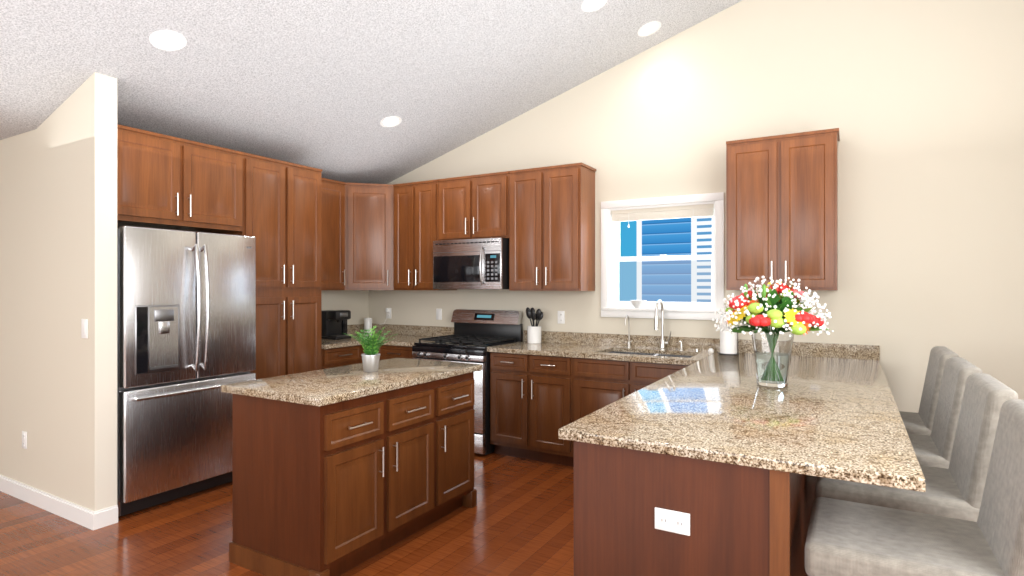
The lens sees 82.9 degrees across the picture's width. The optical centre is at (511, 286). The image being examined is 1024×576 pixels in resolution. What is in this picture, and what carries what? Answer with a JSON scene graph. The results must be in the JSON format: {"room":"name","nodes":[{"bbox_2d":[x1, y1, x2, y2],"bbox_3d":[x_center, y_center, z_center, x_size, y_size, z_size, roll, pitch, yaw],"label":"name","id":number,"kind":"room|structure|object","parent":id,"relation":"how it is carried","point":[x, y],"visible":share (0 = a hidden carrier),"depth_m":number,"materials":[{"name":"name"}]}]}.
{"room":"kitchen","nodes":[
{"label":"kitchen","id":0,"kind":"room"},
{"bbox_2d":[0,72,94,510],"bbox_3d":[-3.867,0.057,4.298,3.365,2.726,0.120,0,0,30],"label":"wall","id":1,"kind":"structure","parent":0,"point":[47,275],"depth_m":3.68,"materials":[{"name":"beige paint"}]},
{"bbox_2d":[22,431,26,448],"bbox_3d":[-3.246,1.020,3.859,0.070,0.114,0.008,0,0,30],"label":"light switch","id":2,"kind":"object","parent":1,"relation":"attached to","point":[24,434],"depth_m":3.85,"materials":[{"name":"white plastic"}]},
{"bbox_2d":[0,475,117,529],"bbox_3d":[-3.865,1.368,4.289,3.379,0.104,0.134,0,0,30],"label":"baseboard","id":3,"kind":"structure","parent":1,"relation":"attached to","point":[79,514],"depth_m":3.58,"materials":[{"name":"white wood"}]},
{"bbox_2d":[81,319,87,338],"bbox_3d":[-2.543,0.250,3.449,0.070,0.114,0.009,0,0,30],"label":"light switch","id":4,"kind":"object","parent":1,"relation":"attached to","point":[84,328],"depth_m":3.44,"materials":[{"name":"white plastic"}]},
{"bbox_2d":[95,72,116,510],"bbox_3d":[-2.413,0.030,3.449,0.003,2.572,0.120,0,0,30],"label":"wall","id":5,"kind":"structure","parent":0,"point":[105,291],"depth_m":3.44,"materials":[{"name":"beige paint"}]},
{"bbox_2d":[0,452,573,575],"bbox_3d":[-2.085,1.445,1.566,9.200,0.050,9.160,0,0,30],"label":"floor","id":6,"kind":"structure","parent":0,"point":[517,519],"depth_m":3.27,"materials":[{"name":"laminate"}]},
{"bbox_2d":[117,226,255,516],"bbox_3d":[-2.410,0.519,4.068,0.854,1.778,0.908,0,0,30],"label":"refrigerator","id":7,"kind":"object","parent":6,"relation":"on","point":[186,325],"visible":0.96,"depth_m":3.79,"materials":[{"name":"silver metal"}]},
{"bbox_2d":[229,153,321,379],"bbox_3d":[-2.105,0.200,4.878,0.620,2.440,0.760,0,0,30],"label":"tall cabinet","id":8,"kind":"object","parent":6,"relation":"on","point":[272,206],"depth_m":4.74,"materials":[{"name":"brown wood"}]},
{"bbox_2d":[321,345,364,368],"bbox_3d":[-1.764,0.981,5.461,0.620,0.878,0.586,0,0,30],"label":"base cabinet","id":9,"kind":"object","parent":6,"relation":"on","point":[349,355],"depth_m":5.24,"materials":[{"name":"brown wood"}]},
{"bbox_2d":[321,324,392,348],"bbox_3d":[-1.595,0.473,5.710,0.660,0.138,1.186,0,0,30],"label":"countertop","id":10,"kind":"structure","parent":9,"relation":"in","point":[351,329],"depth_m":5.45,"materials":[{"name":"stone"}]},
{"bbox_2d":[321,310,350,339],"bbox_3d":[-1.736,0.368,5.708,0.302,0.275,0.265,0,0,30],"label":"coffee maker","id":11,"kind":"object","parent":10,"relation":"on","point":[333,324],"visible":0.9,"depth_m":5.61,"materials":[{"name":"black plastic"}]},
{"bbox_2d":[364,318,371,334],"bbox_3d":[-1.526,0.417,6.150,0.084,0.178,0.084,0,0,30],"label":"jar","id":12,"kind":"object","parent":10,"relation":"on","point":[367,323],"visible":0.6,"depth_m":6.12,"materials":[{"name":"white ceramic"}]},
{"bbox_2d":[229,366,482,575],"bbox_3d":[-0.828,0.981,3.368,0.716,0.878,1.292,0,0,30],"label":"kitchen island","id":13,"kind":"object","parent":6,"relation":"on","point":[338,471],"depth_m":2.91,"materials":[{"name":"brown wood"}]},
{"bbox_2d":[221,358,482,405],"bbox_3d":[-0.845,0.524,3.381,0.730,0.036,1.345,0,0,30],"label":"island countertop","id":14,"kind":"structure","parent":13,"relation":"on","point":[310,388],"depth_m":3.09,"materials":[{"name":"beige stone"}]},
{"bbox_2d":[346,325,396,371],"bbox_3d":[-0.818,0.369,3.485,0.332,0.274,0.332,0,0,30],"label":"potted plant","id":15,"kind":"object","parent":14,"relation":"on","point":[371,344],"visible":1,"depth_m":3.44,"materials":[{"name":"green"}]},
{"bbox_2d":[378,345,413,359],"bbox_3d":[-0.913,0.981,5.639,0.477,0.878,0.620,0,0,30],"label":"base cabinet","id":16,"kind":"object","parent":6,"relation":"on","point":[386,351],"depth_m":5.38,"materials":[{"name":"brown wood"}]},
{"bbox_2d":[371,324,453,346],"bbox_3d":[-0.943,0.473,5.641,0.535,0.138,0.646,0,0,30],"label":"countertop","id":17,"kind":"structure","parent":16,"relation":"in","point":[407,335],"depth_m":5.92,"materials":[{"name":"stone"}]},
{"bbox_2d":[412,309,522,454],"bbox_3d":[-0.413,0.814,5.255,0.760,1.182,0.742,0,0,30],"label":"range","id":18,"kind":"object","parent":6,"relation":"on","point":[474,336],"visible":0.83,"depth_m":5.09,"materials":[{"name":"silver metal"}]},
{"bbox_2d":[490,352,604,465],"bbox_3d":[0.290,0.981,4.936,0.760,0.878,0.620,0,0,30],"label":"base cabinet","id":19,"kind":"object","parent":6,"relation":"on","point":[531,396],"depth_m":4.65,"materials":[{"name":"brown wood"}]},
{"bbox_2d":[487,299,712,361],"bbox_3d":[0.685,0.422,4.690,1.694,0.644,0.646,0,0,30],"label":"countertop","id":20,"kind":"structure","parent":19,"relation":"in","point":[621,347],"depth_m":4.77,"materials":[{"name":"stone"}]},
{"bbox_2d":[526,307,542,343],"bbox_3d":[0.198,0.346,5.189,0.176,0.320,0.128,0,0,30],"label":"utensil crock","id":21,"kind":"object","parent":20,"relation":"on","point":[534,333],"visible":1,"depth_m":5.15,"materials":[{"name":"white ceramic"}]},
{"bbox_2d":[624,315,632,347],"bbox_3d":[0.957,0.370,4.777,0.052,0.271,0.116,0,0,30],"label":"faucet","id":22,"kind":"object","parent":20,"relation":"on","point":[629,341],"depth_m":4.81,"materials":[{"name":"silver metal"}]},
{"bbox_2d":[653,299,671,349],"bbox_3d":[1.191,0.303,4.591,0.105,0.406,0.221,0,0,30],"label":"faucet","id":23,"kind":"object","parent":20,"relation":"on","point":[663,342],"depth_m":4.66,"materials":[{"name":"silver metal"}]},
{"bbox_2d":[679,340,714,352],"bbox_3d":[1.438,0.466,4.526,0.272,0.080,0.059,0,0,30],"label":"soap dispenser","id":24,"kind":"object","parent":20,"relation":"on","point":[681,350],"depth_m":4.53,"materials":[{"name":"silver metal"}]},
{"bbox_2d":[573,377,655,421],"bbox_3d":[1.054,1.110,4.489,1.010,0.620,0.620,0,0,30],"label":"base cabinet","id":25,"kind":"object","parent":6,"relation":"on","point":[587,399],"depth_m":4.36,"materials":[{"name":"brown wood"}]},
{"bbox_2d":[569,440,816,575],"bbox_3d":[1.080,0.981,2.845,0.694,0.878,2.234,0,0,30],"label":"base cabinet","id":26,"kind":"object","parent":6,"relation":"on","point":[748,521],"depth_m":1.89,"materials":[{"name":"brown wood"}]},
{"bbox_2d":[655,507,689,535],"bbox_3d":[0.518,0.760,1.878,0.114,0.070,0.008,0,0,30],"label":"outlet","id":27,"kind":"object","parent":26,"relation":"attached to","point":[672,521],"visible":1,"depth_m":1.88,"materials":[{"name":"white plastic"}]},
{"bbox_2d":[558,338,925,491],"bbox_3d":[1.333,0.473,3.033,1.098,0.138,2.853,0,0,30],"label":"countertop","id":28,"kind":"structure","parent":26,"relation":"in","point":[831,410],"depth_m":2.24,"materials":[{"name":"stone"}]},
{"bbox_2d":[718,316,738,355],"bbox_3d":[1.619,0.339,4.336,0.150,0.335,0.150,0,0,30],"label":"paper towel holder","id":29,"kind":"object","parent":28,"relation":"on","point":[728,342],"visible":0.58,"depth_m":4.29,"materials":[{"name":"white paper"}]},
{"bbox_2d":[712,276,833,386],"bbox_3d":[1.339,0.225,3.000,0.565,0.563,0.578,0,0,30],"label":"vase","id":30,"kind":"object","parent":28,"relation":"on","point":[780,312],"visible":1,"depth_m":2.91,"materials":[{"name":"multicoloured plant"}]},
{"bbox_2d":[805,399,1023,575],"bbox_3d":[1.246,0.885,1.762,0.613,1.070,0.470,0,0,30],"label":"stool","id":31,"kind":"object","parent":6,"relation":"on","point":[846,538],"visible":1,"depth_m":1.69,"materials":[{"name":"grey fabric"}]},
{"bbox_2d":[816,373,1017,521],"bbox_3d":[1.563,0.885,2.306,0.613,1.070,0.470,0,0,30],"label":"stool","id":32,"kind":"object","parent":6,"relation":"on","point":[955,490],"visible":0.52,"depth_m":2.12,"materials":[{"name":"grey fabric"}]},
{"bbox_2d":[899,346,958,435],"bbox_3d":[2.189,0.885,3.377,0.613,1.070,0.470,0,0,30],"label":"stool","id":33,"kind":"object","parent":6,"relation":"on","point":[920,422],"visible":0.27,"depth_m":3.16,"materials":[{"name":"grey fabric"}]},
{"bbox_2d":[908,357,981,468],"bbox_3d":[1.876,0.885,2.841,0.613,1.070,0.470,0,0,30],"label":"stool","id":34,"kind":"object","parent":6,"relation":"on","point":[935,448],"visible":0.31,"depth_m":2.62,"materials":[{"name":"grey fabric"}]},
{"bbox_2d":[321,290,367,324],"bbox_3d":[-2.382,0.197,5.179,0.160,2.447,2.900,0,0,30],"label":"wall","id":35,"kind":"structure","parent":0,"point":[355,302],"depth_m":6.15,"materials":[{"name":"beige paint"}]},
{"bbox_2d":[117,124,248,233],"bbox_3d":[-2.535,-0.720,4.141,0.620,0.600,0.948,0,0,30],"label":"upper cabinet","id":36,"kind":"object","parent":35,"relation":"attached to","point":[164,181],"depth_m":4.00,"materials":[{"name":"brown wood"}]},
{"bbox_2d":[321,178,344,289],"bbox_3d":[-1.901,-0.492,5.519,0.325,1.055,0.548,0,0,30],"label":"upper cabinet","id":37,"kind":"object","parent":35,"relation":"attached to","point":[332,191],"depth_m":5.53,"materials":[{"name":"brown wood"}]},
{"bbox_2d":[0,0,741,183],"bbox_3d":[-2.125,-2.101,1.497,9.520,2.148,9.320,0,0,30],"label":"ceiling","id":38,"kind":"structure","parent":0,"point":[326,86],"depth_m":3.99,"materials":[{"name":"white paint"}]},
{"bbox_2d":[149,30,186,50],"bbox_3d":[-1.954,-1.399,3.296,0.181,0.060,0.188,0,0,30],"label":"recessed light","id":39,"kind":"object","parent":38,"relation":"in","point":[169,40],"visible":1,"depth_m":3.29,"materials":[{"name":"white plastic"}]},
{"bbox_2d":[380,116,401,126],"bbox_3d":[-1.024,-1.396,4.907,0.181,0.060,0.188,0,0,30],"label":"recessed light","id":40,"kind":"object","parent":38,"relation":"in","point":[391,121],"visible":1,"depth_m":4.91,"materials":[{"name":"white plastic"}]},
{"bbox_2d":[581,0,606,11],"bbox_3d":[0.564,-1.948,3.979,0.181,0.060,0.188,0,0,30],"label":"recessed light","id":41,"kind":"object","parent":38,"relation":"in","point":[589,5],"visible":1,"depth_m":4.00,"materials":[{"name":"white plastic"}]},
{"bbox_2d":[637,21,660,36],"bbox_3d":[1.064,-1.999,4.497,0.181,0.060,0.188,0,0,30],"label":"recessed light","id":42,"kind":"object","parent":38,"relation":"in","point":[649,29],"visible":1,"depth_m":4.50,"materials":[{"name":"white plastic"}]},
{"bbox_2d":[368,0,1023,412],"bbox_3d":[0.255,-0.880,5.411,9.360,4.600,0.160,0,0,30],"label":"wall","id":43,"kind":"structure","parent":0,"point":[918,104],"depth_m":4.05,"materials":[{"name":"beige paint"}]},
{"bbox_2d":[345,182,392,289],"bbox_3d":[-1.466,-0.492,5.952,0.638,1.055,0.638,0,0,30],"label":"upper cabinet","id":44,"kind":"object","parent":43,"relation":"attached to","point":[368,207],"depth_m":5.73,"materials":[{"name":"brown wood"}]},
{"bbox_2d":[384,308,390,322],"bbox_3d":[-1.359,0.315,6.226,0.129,0.176,0.059,0,0,-6],"label":"outlet","id":45,"kind":"object","parent":43,"relation":"attached to","point":[388,310],"depth_m":6.23,"materials":[{"name":"white plastic"}]},
{"bbox_2d":[393,179,456,289],"bbox_3d":[-0.869,-0.492,5.784,0.558,1.055,0.325,0,0,30],"label":"upper cabinet","id":46,"kind":"object","parent":43,"relation":"attached to","point":[414,203],"depth_m":5.65,"materials":[{"name":"brown wood"}]},
{"bbox_2d":[436,309,441,319],"bbox_3d":[-0.743,0.280,5.894,0.070,0.114,0.009,0,0,30],"label":"outlet","id":47,"kind":"object","parent":43,"relation":"attached to","point":[438,311],"depth_m":5.89,"materials":[{"name":"white plastic"}]},
{"bbox_2d":[437,171,508,240],"bbox_3d":[-0.291,-0.724,5.446,0.778,0.590,0.325,0,0,30],"label":"upper cabinet","id":48,"kind":"object","parent":43,"relation":"attached to","point":[472,206],"depth_m":5.29,"materials":[{"name":"brown wood"}]},
{"bbox_2d":[433,238,508,288],"bbox_3d":[-0.329,-0.203,5.384,0.750,0.451,0.471,0,0,30],"label":"microwave","id":49,"kind":"object","parent":48,"relation":"attached to","point":[482,263],"visible":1,"depth_m":5.20,"materials":[{"name":"silver metal"}]},
{"bbox_2d":[509,162,595,290],"bbox_3d":[0.344,-0.492,5.075,0.688,1.055,0.325,0,0,30],"label":"upper cabinet","id":50,"kind":"object","parent":43,"relation":"attached to","point":[552,208],"depth_m":4.92,"materials":[{"name":"brown wood"}]},
{"bbox_2d":[558,311,564,323],"bbox_3d":[0.440,0.275,5.203,0.070,0.114,0.008,0,0,30],"label":"outlet","id":51,"kind":"object","parent":43,"relation":"attached to","point":[561,317],"depth_m":5.20,"materials":[{"name":"white plastic"}]},
{"bbox_2d":[630,300,646,307],"bbox_3d":[1.061,0.146,4.868,0.140,0.064,0.140,0,0,30],"label":"bowl","id":52,"kind":"object","parent":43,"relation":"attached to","point":[638,303],"depth_m":4.82,"materials":[{"name":"white ceramic"}]},
{"bbox_2d":[601,192,723,319],"bbox_3d":[1.243,-0.235,4.813,1.014,0.994,0.195,0,0,30],"label":"window","id":53,"kind":"structure","parent":43,"relation":"in","point":[612,305],"depth_m":4.80,"materials":[{"name":"white"}]},
{"bbox_2d":[611,204,713,227],"bbox_3d":[1.224,-0.574,4.781,0.846,0.157,0.049,0,0,30],"label":"window blind","id":54,"kind":"object","parent":53,"relation":"attached to","point":[691,211],"visible":0.88,"depth_m":4.75,"materials":[{"name":"beige fabric"}]},
{"bbox_2d":[726,128,839,289],"bbox_3d":[1.927,-0.512,4.150,0.700,1.075,0.325,0,0,30],"label":"upper cabinet","id":55,"kind":"object","parent":43,"relation":"attached to","point":[782,207],"depth_m":4.00,"materials":[{"name":"brown wood"}]},
{"label":"outside","id":56,"kind":"structure","parent":0,"visible":0},
{"bbox_2d":[619,216,711,301],"bbox_3d":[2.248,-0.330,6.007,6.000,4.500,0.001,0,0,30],"label":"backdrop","id":57,"kind":"structure","parent":56,"point":[676,236],"depth_m":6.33,"materials":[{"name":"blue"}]}
]}

